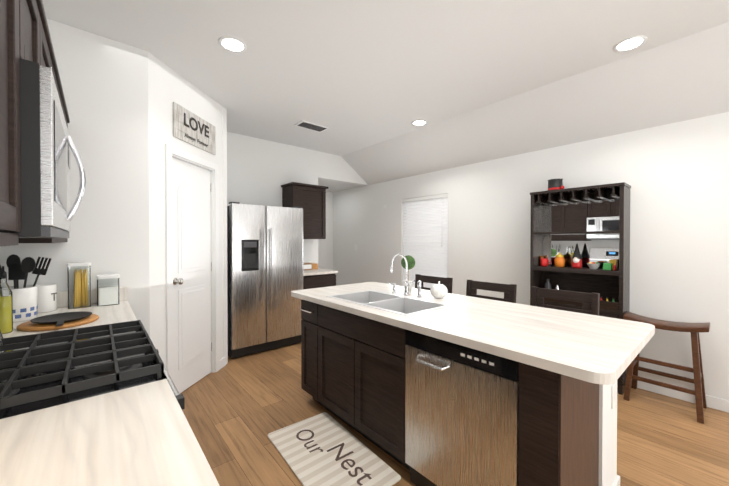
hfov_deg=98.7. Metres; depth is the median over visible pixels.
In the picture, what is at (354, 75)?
ceiling
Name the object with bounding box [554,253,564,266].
candy jar
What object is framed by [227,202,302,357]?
fridge
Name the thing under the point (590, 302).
chair
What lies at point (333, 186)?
ceiling
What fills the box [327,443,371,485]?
lettering
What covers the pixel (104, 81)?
wall
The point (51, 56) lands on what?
upper cabinet
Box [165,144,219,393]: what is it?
door
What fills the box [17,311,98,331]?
cutting board
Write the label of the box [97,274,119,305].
glass canister
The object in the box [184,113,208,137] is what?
love text
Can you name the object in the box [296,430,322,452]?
our lettering
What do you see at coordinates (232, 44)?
recessed light
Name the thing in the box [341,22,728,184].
ceiling
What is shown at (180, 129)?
love sign
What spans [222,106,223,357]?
wall
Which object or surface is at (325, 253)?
wall
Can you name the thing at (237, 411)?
floor
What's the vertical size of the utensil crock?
0.358 m
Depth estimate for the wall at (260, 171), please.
4.54 m
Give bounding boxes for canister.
[36,283,56,312]
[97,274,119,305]
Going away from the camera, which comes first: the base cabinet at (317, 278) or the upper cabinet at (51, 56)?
the upper cabinet at (51, 56)
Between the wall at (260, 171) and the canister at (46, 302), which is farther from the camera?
the wall at (260, 171)
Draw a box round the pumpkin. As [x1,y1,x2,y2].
[430,281,447,297]
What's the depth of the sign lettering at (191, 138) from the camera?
2.91 m
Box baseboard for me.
[637,381,728,412]
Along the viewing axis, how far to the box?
4.57 m
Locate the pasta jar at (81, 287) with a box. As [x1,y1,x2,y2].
[67,262,90,308]
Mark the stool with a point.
(633, 378)
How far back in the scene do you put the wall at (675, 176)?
2.90 m
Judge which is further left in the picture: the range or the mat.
the range
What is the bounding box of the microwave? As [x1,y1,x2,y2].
[9,58,85,237]
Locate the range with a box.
[0,320,184,418]
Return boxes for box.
[303,263,312,269]
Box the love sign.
[173,102,215,154]
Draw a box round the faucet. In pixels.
[388,254,421,297]
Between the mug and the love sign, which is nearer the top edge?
the love sign
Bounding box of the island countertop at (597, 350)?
[291,282,654,389]
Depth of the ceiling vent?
3.89 m
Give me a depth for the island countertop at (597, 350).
1.59 m
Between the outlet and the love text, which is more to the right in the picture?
the outlet
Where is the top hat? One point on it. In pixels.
(555, 184)
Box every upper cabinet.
[0,0,31,239]
[28,0,47,66]
[32,62,67,239]
[48,28,55,83]
[281,182,327,238]
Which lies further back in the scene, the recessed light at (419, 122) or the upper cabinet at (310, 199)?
the upper cabinet at (310, 199)
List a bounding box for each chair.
[415,274,452,293]
[466,280,516,302]
[530,286,599,315]
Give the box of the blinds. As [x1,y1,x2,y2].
[402,194,447,287]
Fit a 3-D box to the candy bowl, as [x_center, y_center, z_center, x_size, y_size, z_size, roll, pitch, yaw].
[2.180,0.214,2.979,0.116,0.063,0.116,0,1,-40]
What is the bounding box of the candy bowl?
[587,262,600,268]
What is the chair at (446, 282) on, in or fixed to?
on the floor
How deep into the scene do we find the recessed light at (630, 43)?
2.27 m
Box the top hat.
[547,179,564,190]
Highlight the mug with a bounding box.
[540,258,550,265]
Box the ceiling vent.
[295,120,328,131]
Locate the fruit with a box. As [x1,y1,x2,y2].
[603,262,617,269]
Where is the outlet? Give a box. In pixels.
[611,382,615,408]
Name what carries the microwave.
attached to the upper cabinet at (37, 21)
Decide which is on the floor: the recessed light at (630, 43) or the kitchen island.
the kitchen island
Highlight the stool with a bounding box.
[623,312,709,423]
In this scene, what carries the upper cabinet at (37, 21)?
attached to the wall
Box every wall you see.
[0,18,149,336]
[148,52,227,367]
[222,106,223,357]
[227,132,367,263]
[318,191,332,269]
[333,112,728,399]
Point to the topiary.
(411, 261)
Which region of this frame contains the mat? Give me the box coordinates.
[267,412,400,485]
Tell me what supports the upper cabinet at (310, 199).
attached to the wall at (260, 171)
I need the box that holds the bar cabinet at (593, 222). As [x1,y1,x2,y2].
[530,182,630,394]
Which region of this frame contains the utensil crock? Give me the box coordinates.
[0,254,50,322]
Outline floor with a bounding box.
[180,342,728,485]
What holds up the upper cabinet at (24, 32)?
attached to the wall
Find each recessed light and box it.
[218,36,246,52]
[411,120,426,125]
[613,35,647,51]
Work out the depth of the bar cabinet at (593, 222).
3.10 m
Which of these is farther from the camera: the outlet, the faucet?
the faucet
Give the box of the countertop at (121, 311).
[2,287,136,337]
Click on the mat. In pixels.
(317, 468)
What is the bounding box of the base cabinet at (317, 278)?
[303,261,337,288]
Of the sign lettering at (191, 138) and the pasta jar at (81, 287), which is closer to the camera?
the pasta jar at (81, 287)
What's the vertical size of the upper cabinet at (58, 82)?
0.784 m
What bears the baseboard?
attached to the wall at (675, 176)
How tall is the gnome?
0.240 m
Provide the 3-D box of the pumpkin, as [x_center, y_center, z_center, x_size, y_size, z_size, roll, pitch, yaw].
[0.564,0.353,2.377,0.131,0.127,0.131,0,1,-40]
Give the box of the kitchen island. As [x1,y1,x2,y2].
[291,294,619,485]
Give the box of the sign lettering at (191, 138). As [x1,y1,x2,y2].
[184,133,207,146]
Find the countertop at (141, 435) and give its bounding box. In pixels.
[0,379,219,485]
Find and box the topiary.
[401,255,414,290]
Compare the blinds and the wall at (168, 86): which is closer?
the wall at (168, 86)
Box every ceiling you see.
[42,0,728,155]
[318,179,362,191]
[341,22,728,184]
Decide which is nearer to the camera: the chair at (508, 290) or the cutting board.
the cutting board
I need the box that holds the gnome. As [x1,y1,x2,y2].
[571,244,581,267]
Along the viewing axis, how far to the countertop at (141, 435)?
0.67 m
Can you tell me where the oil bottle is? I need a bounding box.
[0,266,12,333]
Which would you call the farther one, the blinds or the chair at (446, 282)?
the blinds

